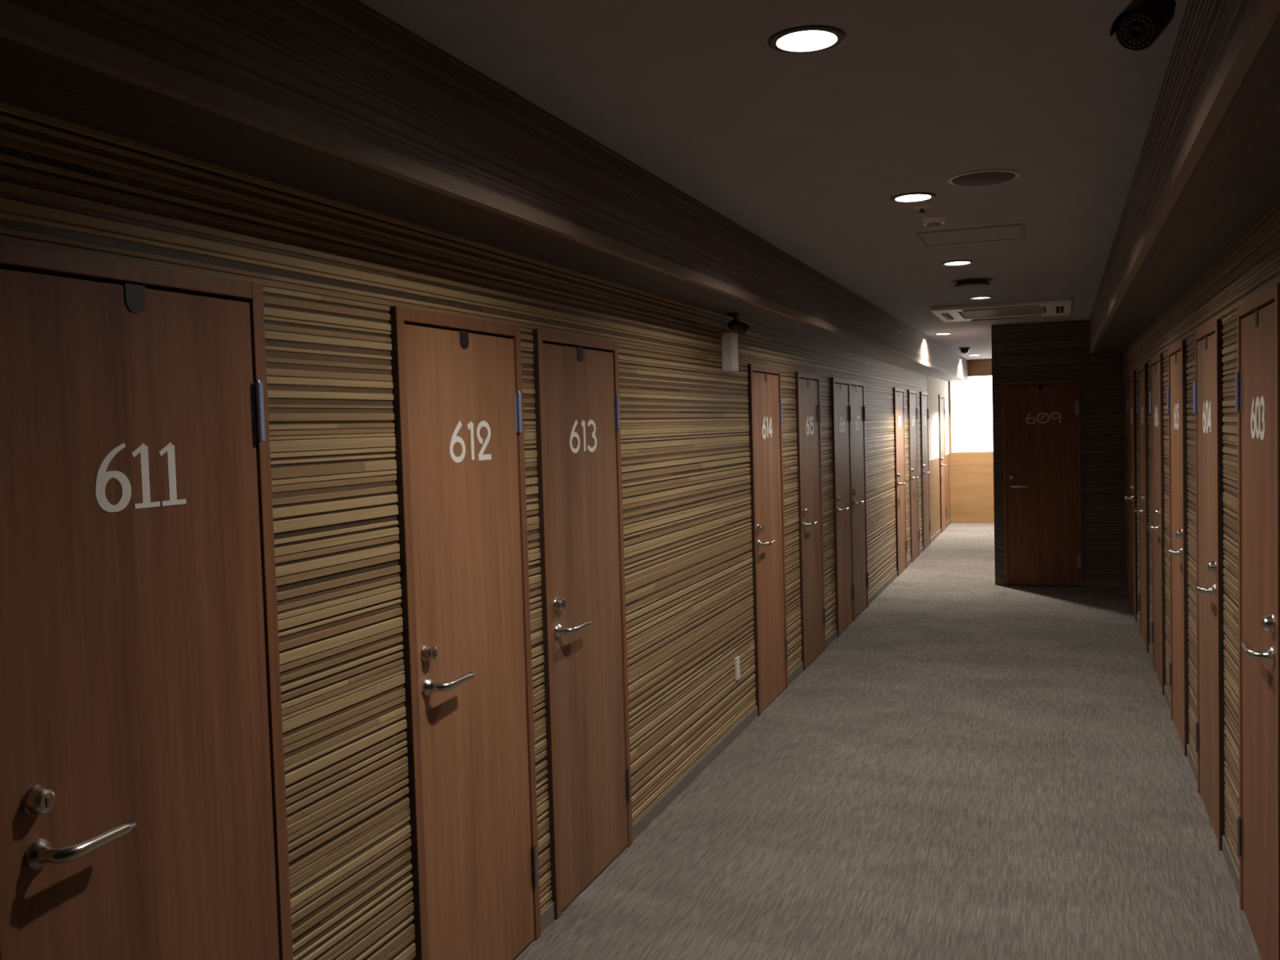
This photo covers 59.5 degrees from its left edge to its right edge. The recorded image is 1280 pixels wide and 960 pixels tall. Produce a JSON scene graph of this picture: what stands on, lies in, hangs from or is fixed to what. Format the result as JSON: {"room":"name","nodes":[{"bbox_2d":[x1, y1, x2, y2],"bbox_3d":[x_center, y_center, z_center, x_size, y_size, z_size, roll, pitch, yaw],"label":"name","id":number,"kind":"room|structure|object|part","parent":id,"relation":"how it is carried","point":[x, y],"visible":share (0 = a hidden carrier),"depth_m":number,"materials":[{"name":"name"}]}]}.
{"room":"hotel corridor","nodes":[
{"label":"hotel corridor","id":0,"kind":"room"},
{"bbox_2d":[0,102,950,959],"bbox_3d":[1.351,-0.045,8.433,0.058,2.614,20.720,-1,3,21],"label":"wall","id":1,"kind":"structure","parent":0,"point":[331,273],"depth_m":2.96,"materials":[{"name":"brown wood"}]},
{"bbox_2d":[0,240,293,959],"bbox_3d":[-0.955,0.606,2.199,0.171,2.045,0.737,-1,3,21],"label":"door","id":2,"kind":"structure","parent":1,"relation":"in","point":[143,806],"depth_m":2.14,"materials":[{"name":"brown wood"}]},
{"bbox_3d":[-0.980,0.641,1.988,0.070,0.026,0.171,-1,3,21],"label":"lever handle","id":3,"kind":"part","parent":2,"relation":"part of","materials":[{"name":"silver metal"}]},
{"bbox_3d":[-0.969,-0.348,2.148,0.003,0.054,0.048,-1,3,21],"label":"catch plate","id":4,"kind":"part","parent":2,"relation":"part of","materials":[{"name":"black plastic"}]},
{"bbox_2d":[388,306,541,959],"bbox_3d":[-0.509,0.536,3.386,0.171,2.045,0.737,-1,3,21],"label":"door","id":5,"kind":"structure","parent":1,"relation":"in","point":[458,403],"depth_m":3.33,"materials":[{"name":"brown wood"}]},
{"bbox_3d":[-0.534,0.571,3.175,0.070,0.026,0.171,-1,3,21],"label":"lever handle","id":6,"kind":"part","parent":5,"relation":"part of","materials":[{"name":"silver metal"}]},
{"bbox_3d":[-0.523,-0.417,3.335,0.003,0.054,0.048,-1,3,21],"label":"catch plate","id":7,"kind":"part","parent":5,"relation":"part of","materials":[{"name":"black plastic"}]},
{"bbox_2d":[531,328,632,919],"bbox_3d":[-0.206,0.488,4.196,0.171,2.045,0.737,-1,3,21],"label":"door","id":8,"kind":"structure","parent":1,"relation":"in","point":[576,396],"depth_m":4.14,"materials":[{"name":"brown wood"}]},
{"bbox_3d":[-0.231,0.523,3.985,0.070,0.026,0.171,-1,3,21],"label":"lever handle","id":9,"kind":"part","parent":8,"relation":"part of","materials":[{"name":"silver metal"}]},
{"bbox_3d":[-0.220,-0.465,4.145,0.003,0.054,0.048,-1,3,21],"label":"catch plate","id":10,"kind":"part","parent":8,"relation":"part of","materials":[{"name":"black plastic"}]},
{"bbox_2d":[721,331,738,371],"bbox_3d":[0.481,-0.683,5.973,0.061,0.205,0.124,-1,3,21],"label":"wall box","id":11,"kind":"object","parent":1,"relation":"attached to","point":[730,362],"visible":1,"depth_m":5.92,"materials":[{"name":"white plastic"}]},
{"bbox_2d":[734,656,740,680],"bbox_3d":[0.535,1.033,6.133,0.012,0.122,0.072,-1,3,21],"label":"wall outlet","id":12,"kind":"object","parent":1,"relation":"attached to","point":[737,666],"visible":1,"depth_m":6.12,"materials":[{"name":"beige plastic"}]},
{"bbox_2d":[540,519,951,932],"bbox_3d":[1.402,1.232,8.435,0.008,0.062,20.620,-1,3,21],"label":"baseboard","id":13,"kind":"structure","parent":1,"relation":"attached to","point":[547,915],"depth_m":5.48,"materials":[{"name":"plastic"}]},
{"bbox_2d":[746,364,787,716],"bbox_3d":[0.776,0.335,6.814,0.171,2.045,0.737,-1,3,21],"label":"door","id":14,"kind":"structure","parent":1,"relation":"in","point":[765,404],"depth_m":6.76,"materials":[{"name":"brown wood"}]},
{"bbox_3d":[0.762,-0.619,6.763,0.003,0.054,0.048,-1,3,21],"label":"catch plate","id":15,"kind":"part","parent":14,"relation":"part of","materials":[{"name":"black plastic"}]},
{"bbox_3d":[0.751,0.370,6.603,0.070,0.026,0.171,-1,3,21],"label":"lever handle","id":16,"kind":"part","parent":14,"relation":"part of","materials":[{"name":"silver metal"}]},
{"bbox_2d":[794,371,825,671],"bbox_3d":[1.209,0.267,7.969,0.171,2.045,0.737,-1,3,21],"label":"door","id":17,"kind":"structure","parent":1,"relation":"in","point":[808,406],"depth_m":7.92,"materials":[{"name":"brown wood"}]},
{"bbox_3d":[1.184,0.302,7.758,0.070,0.026,0.171,-1,3,21],"label":"lever handle","id":18,"kind":"part","parent":17,"relation":"part of","materials":[{"name":"silver metal"}]},
{"bbox_2d":[830,377,854,636],"bbox_3d":[1.651,0.198,9.147,0.171,2.045,0.737,-1,3,21],"label":"door","id":19,"kind":"structure","parent":1,"relation":"in","point":[841,416],"depth_m":9.10,"materials":[{"name":"brown wood"}]},
{"bbox_3d":[1.626,0.233,8.936,0.070,0.026,0.171,-1,3,21],"label":"lever handle","id":20,"kind":"part","parent":19,"relation":"part of","materials":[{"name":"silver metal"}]},
{"bbox_2d":[849,380,868,620],"bbox_3d":[1.910,0.157,9.837,0.171,2.045,0.737,-1,3,21],"label":"door","id":21,"kind":"structure","parent":1,"relation":"in","point":[857,406],"depth_m":9.85,"materials":[{"name":"brown wood"}]},
{"bbox_3d":[1.885,0.192,9.626,0.070,0.026,0.171,-1,3,21],"label":"lever handle","id":22,"kind":"part","parent":21,"relation":"part of","materials":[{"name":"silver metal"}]},
{"bbox_2d":[893,387,907,576],"bbox_3d":[2.882,0.005,12.428,0.171,2.045,0.737,-1,3,21],"label":"door","id":23,"kind":"structure","parent":1,"relation":"in","point":[899,411],"depth_m":12.37,"materials":[{"name":"brown wood"}]},
{"bbox_2d":[907,389,919,562],"bbox_3d":[3.312,-0.063,13.576,0.171,2.045,0.737,-1,3,21],"label":"door","id":24,"kind":"structure","parent":1,"relation":"in","point":[912,394],"depth_m":13.52,"materials":[{"name":"brown wood"}]},
{"bbox_2d":[920,391,930,551],"bbox_3d":[3.744,-0.130,14.728,0.171,2.045,0.737,-1,3,21],"label":"door","id":25,"kind":"structure","parent":1,"relation":"in","point":[924,411],"depth_m":14.67,"materials":[{"name":"brown wood"}]},
{"bbox_2d":[938,394,946,533],"bbox_3d":[4.557,-0.257,16.895,0.171,2.045,0.737,-1,3,21],"label":"door","id":26,"kind":"structure","parent":1,"relation":"in","point":[941,397],"depth_m":16.85,"materials":[{"name":"brown wood"}]},
{"bbox_2d":[358,0,1188,359],"bbox_3d":[3.002,-1.369,7.736,3.792,0.001,20.920,-1,3,21],"label":"ceiling","id":27,"kind":"structure","parent":0,"point":[807,153],"depth_m":3.31,"materials":[{"name":"paint"}]},
{"bbox_2d":[0,0,968,381],"bbox_3d":[1.488,-1.185,8.315,0.306,0.333,20.720,-1,3,21],"label":"soffit","id":28,"kind":"structure","parent":27,"relation":"attached to","point":[339,100],"depth_m":2.53,"materials":[{"name":"brown wood"}]},
{"bbox_2d":[727,312,750,334],"bbox_3d":[0.515,-0.825,5.921,0.071,0.104,0.148,0,3,37],"label":"security camera","id":29,"kind":"object","parent":28,"relation":"attached to","point":[735,326],"visible":1,"depth_m":5.88,"materials":[{"name":"black plastic"}]},
{"bbox_2d":[768,25,845,53],"bbox_3d":[0.396,-1.097,2.665,0.184,0.104,0.184,-1,3,21],"label":"recessed light","id":30,"kind":"object","parent":27,"relation":"in","point":[806,38],"visible":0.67,"depth_m":2.72,"materials":[{"name":"grey glass"}]},
{"bbox_2d":[889,191,936,202],"bbox_3d":[1.121,-1.210,4.600,0.184,0.104,0.184,-1,3,21],"label":"recessed light","id":31,"kind":"object","parent":27,"relation":"in","point":[918,196],"visible":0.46,"depth_m":4.65,"materials":[{"name":"grey"}]},
{"bbox_2d":[911,204,932,213],"bbox_3d":[1.211,-1.163,4.809,0.084,0.028,0.084,-1,3,21],"label":"sprinkler","id":32,"kind":"object","parent":27,"relation":"attached to","point":[922,206],"visible":1,"depth_m":4.79,"materials":[{"name":"beige metal"}]},
{"bbox_2d":[921,214,946,228],"bbox_3d":[1.334,-1.168,5.079,0.110,0.050,0.110,-1,3,21],"label":"smoke detector","id":33,"kind":"object","parent":27,"relation":"attached to","point":[933,221],"visible":1,"depth_m":5.05,"materials":[{"name":"white plastic"}]},
{"bbox_2d":[934,333,951,334],"bbox_3d":[3.283,-1.632,12.108,0.184,0.104,0.184,-1,3,21],"label":"recessed light","id":34,"kind":"object","parent":27,"relation":"in","point":[936,333],"visible":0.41,"depth_m":12.15,"materials":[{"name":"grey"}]},
{"bbox_2d":[941,260,973,265],"bbox_3d":[1.868,-1.327,6.591,0.184,0.104,0.184,-1,3,21],"label":"recessed light","id":35,"kind":"object","parent":27,"relation":"in","point":[953,262],"visible":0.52,"depth_m":6.63,"materials":[{"name":"grey glass"}]},
{"bbox_2d":[959,346,970,353],"bbox_3d":[4.271,-1.700,14.717,0.140,0.079,0.140,-1,3,21],"label":"dome camera","id":36,"kind":"object","parent":27,"relation":"attached to","point":[964,350],"visible":1,"depth_m":14.67,"materials":[{"name":"black plastic"}]},
{"bbox_2d":[915,223,1025,246],"bbox_3d":[1.663,-1.226,5.615,0.500,0.006,0.444,-1,3,21],"label":"access hatch","id":37,"kind":"object","parent":27,"relation":"attached to","point":[1008,232],"visible":1,"depth_m":5.59,"materials":[{"name":"paint"}]},
{"bbox_2d":[951,278,993,288],"bbox_3d":[2.224,-1.316,7.496,0.270,0.038,0.270,-1,3,21],"label":"ceiling vent","id":38,"kind":"object","parent":27,"relation":"in","point":[968,282],"visible":1,"depth_m":7.42,"materials":[{"name":"brown metal"}]},
{"bbox_2d":[968,296,993,299],"bbox_3d":[2.608,-1.443,8.564,0.184,0.104,0.184,-1,3,21],"label":"recessed light","id":39,"kind":"object","parent":27,"relation":"in","point":[975,297],"visible":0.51,"depth_m":8.60,"materials":[{"name":"grey glass"}]},
{"bbox_2d":[947,168,1019,186],"bbox_3d":[1.306,-1.146,4.256,0.264,0.014,0.264,-1,3,21],"label":"ceiling vent","id":40,"kind":"object","parent":27,"relation":"in","point":[985,176],"visible":1,"depth_m":4.21,"materials":[{"name":"brown"}]},
{"bbox_2d":[929,298,1071,322],"bbox_3d":[3.106,-1.437,9.575,1.090,0.046,1.200,-1,3,21],"label":"air conditioner","id":41,"kind":"object","parent":27,"relation":"attached to","point":[1034,308],"visible":1,"depth_m":9.40,"materials":[{"name":"white plastic"}]},
{"bbox_2d":[960,306,1045,318],"bbox_3d":[3.106,-1.446,9.575,0.690,0.024,0.760,-1,3,21],"label":"grille","id":42,"kind":"object","parent":41,"relation":"attached to","point":[1041,310],"depth_m":9.67,"materials":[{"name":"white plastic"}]},
{"bbox_2d":[1110,0,1176,51],"bbox_3d":[1.012,-0.946,2.228,0.092,0.203,0.217,1,4,41],"label":"security camera","id":43,"kind":"object","parent":27,"relation":"attached to","point":[1139,25],"visible":1,"depth_m":2.17,"materials":[{"name":"black plastic"}]},
{"bbox_2d":[1088,0,1279,354],"bbox_3d":[2.094,-1.016,4.391,0.300,0.333,13.790,-1,3,21],"label":"soffit","id":44,"kind":"structure","parent":27,"relation":"attached to","point":[1207,170],"depth_m":2.89,"materials":[{"name":"brown wood"}]},
{"bbox_2d":[513,523,1262,959],"bbox_3d":[3.030,1.301,7.882,3.900,0.120,20.920,-1,3,21],"label":"floor","id":45,"kind":"structure","parent":0,"point":[974,767],"depth_m":4.81,"materials":[{"name":"carpet"}]},
{"bbox_2d":[947,358,994,523],"bbox_3d":[6.640,-0.630,17.453,3.632,2.614,0.120,-1,3,21],"label":"wall","id":46,"kind":"structure","parent":0,"point":[971,474],"depth_m":17.92,"materials":[{"name":"brown wood"}]},
{"bbox_2d":[948,373,993,453],"bbox_3d":[6.468,-1.065,17.475,3.160,1.250,0.063,-1,3,21],"label":"window","id":47,"kind":"structure","parent":46,"relation":"in","point":[971,402],"depth_m":17.91,"materials":[{"name":"white glass"}]},
{"bbox_2d":[991,320,1124,581],"bbox_3d":[4.130,-0.252,11.077,1.209,2.614,0.056,-1,3,21],"label":"wall","id":48,"kind":"structure","parent":0,"point":[1049,350],"depth_m":10.96,"materials":[{"name":"brown wood"}]},
{"bbox_2d":[1001,378,1082,586],"bbox_3d":[3.991,0.035,11.118,0.737,2.045,0.171,-1,3,21],"label":"door","id":49,"kind":"structure","parent":48,"relation":"in","point":[1041,420],"depth_m":11.10,"materials":[{"name":"brown wood"}]},
{"bbox_3d":[3.779,0.064,11.145,0.171,0.026,0.070,-1,3,21],"label":"lever handle","id":50,"kind":"part","parent":49,"relation":"part of","materials":[{"name":"silver metal"}]},
{"bbox_3d":[3.958,-0.917,11.058,0.048,0.054,0.003,-1,3,21],"label":"catch plate","id":51,"kind":"part","parent":49,"relation":"part of","materials":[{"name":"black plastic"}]},
{"bbox_2d":[995,578,1124,587],"bbox_3d":[4.156,1.023,11.108,1.209,0.062,0.008,-1,3,21],"label":"baseboard","id":52,"kind":"structure","parent":48,"relation":"attached to","point":[997,581],"depth_m":10.98,"materials":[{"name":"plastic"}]},
{"bbox_2d":[1123,373,1125,562],"bbox_3d":[5.068,-0.309,11.692,2.530,2.614,1.750,-1,3,21],"label":"wall","id":53,"kind":"structure","parent":0,"point":[1123,373],"depth_m":12.46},
{"bbox_2d":[1123,198,1279,872],"bbox_3d":[2.294,0.121,4.383,0.056,2.614,13.790,-1,3,21],"label":"wall","id":54,"kind":"structure","parent":0,"point":[1251,265],"depth_m":4.26,"materials":[{"name":"brown wood"}]},
{"bbox_2d":[1124,369,1137,621],"bbox_3d":[4.155,0.111,9.409,0.171,2.045,0.737,-1,3,21],"label":"door","id":55,"kind":"structure","parent":54,"relation":"in","point":[1131,399],"depth_m":9.31,"materials":[{"name":"brown wood"}]},
{"bbox_2d":[1134,362,1150,653],"bbox_3d":[3.706,0.182,8.213,0.171,2.045,0.737,-1,3,21],"label":"door","id":56,"kind":"structure","parent":54,"relation":"in","point":[1142,397],"depth_m":8.12,"materials":[{"name":"brown wood"}]},
{"bbox_3d":[3.586,0.218,8.037,0.070,0.026,0.171,-1,3,21],"label":"lever handle","id":57,"kind":"part","parent":56,"relation":"part of","materials":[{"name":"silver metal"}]},
{"bbox_2d":[1147,353,1166,694],"bbox_3d":[3.259,0.252,7.021,0.171,2.045,0.737,-1,3,21],"label":"door","id":58,"kind":"structure","parent":54,"relation":"in","point":[1157,403],"depth_m":6.94,"materials":[{"name":"brown wood"}]},
{"bbox_3d":[3.139,0.288,6.845,0.070,0.026,0.171,-1,3,21],"label":"lever handle","id":59,"kind":"part","parent":58,"relation":"part of","materials":[{"name":"silver metal"}]},
{"bbox_2d":[1165,340,1189,756],"bbox_3d":[2.806,0.322,5.815,0.171,2.045,0.737,-1,3,21],"label":"door","id":60,"kind":"structure","parent":54,"relation":"in","point":[1177,402],"depth_m":5.73,"materials":[{"name":"brown wood"}]},
{"bbox_3d":[2.687,0.359,5.639,0.070,0.026,0.171,-1,3,21],"label":"lever handle","id":61,"kind":"part","parent":60,"relation":"part of","materials":[{"name":"silver metal"}]},
{"bbox_2d":[1124,581,1239,895],"bbox_3d":[2.302,1.395,4.455,0.008,0.062,13.790,-1,3,21],"label":"baseboard","id":62,"kind":"structure","parent":54,"relation":"attached to","point":[1230,862],"depth_m":5.11,"materials":[{"name":"plastic"}]},
{"bbox_2d":[1193,319,1225,850],"bbox_3d":[2.358,0.393,4.618,0.171,2.045,0.737,-1,3,21],"label":"door","id":63,"kind":"structure","parent":54,"relation":"in","point":[1208,397],"depth_m":4.53,"materials":[{"name":"brown wood"}]},
{"bbox_3d":[2.238,0.429,4.442,0.070,0.026,0.171,-1,3,21],"label":"lever handle","id":64,"kind":"part","parent":63,"relation":"part of","materials":[{"name":"silver metal"}]},
{"bbox_3d":[2.316,-0.560,4.578,0.003,0.054,0.048,-1,3,21],"label":"catch plate","id":65,"kind":"part","parent":63,"relation":"part of","materials":[{"name":"black plastic"}]},
{"bbox_2d":[1235,282,1279,959],"bbox_3d":[1.918,0.462,3.445,0.171,2.045,0.737,-1,3,21],"label":"door","id":66,"kind":"structure","parent":54,"relation":"in","point":[1257,375],"depth_m":3.42,"materials":[{"name":"brown wood"}]},
{"bbox_3d":[1.798,0.498,3.269,0.070,0.026,0.171,-1,3,21],"label":"lever handle","id":67,"kind":"part","parent":66,"relation":"part of","materials":[{"name":"silver metal"}]},
{"bbox_3d":[1.875,-0.491,3.405,0.003,0.054,0.048,-1,3,21],"label":"catch plate","id":68,"kind":"part","parent":66,"relation":"part of","materials":[{"name":"black plastic"}]}
]}

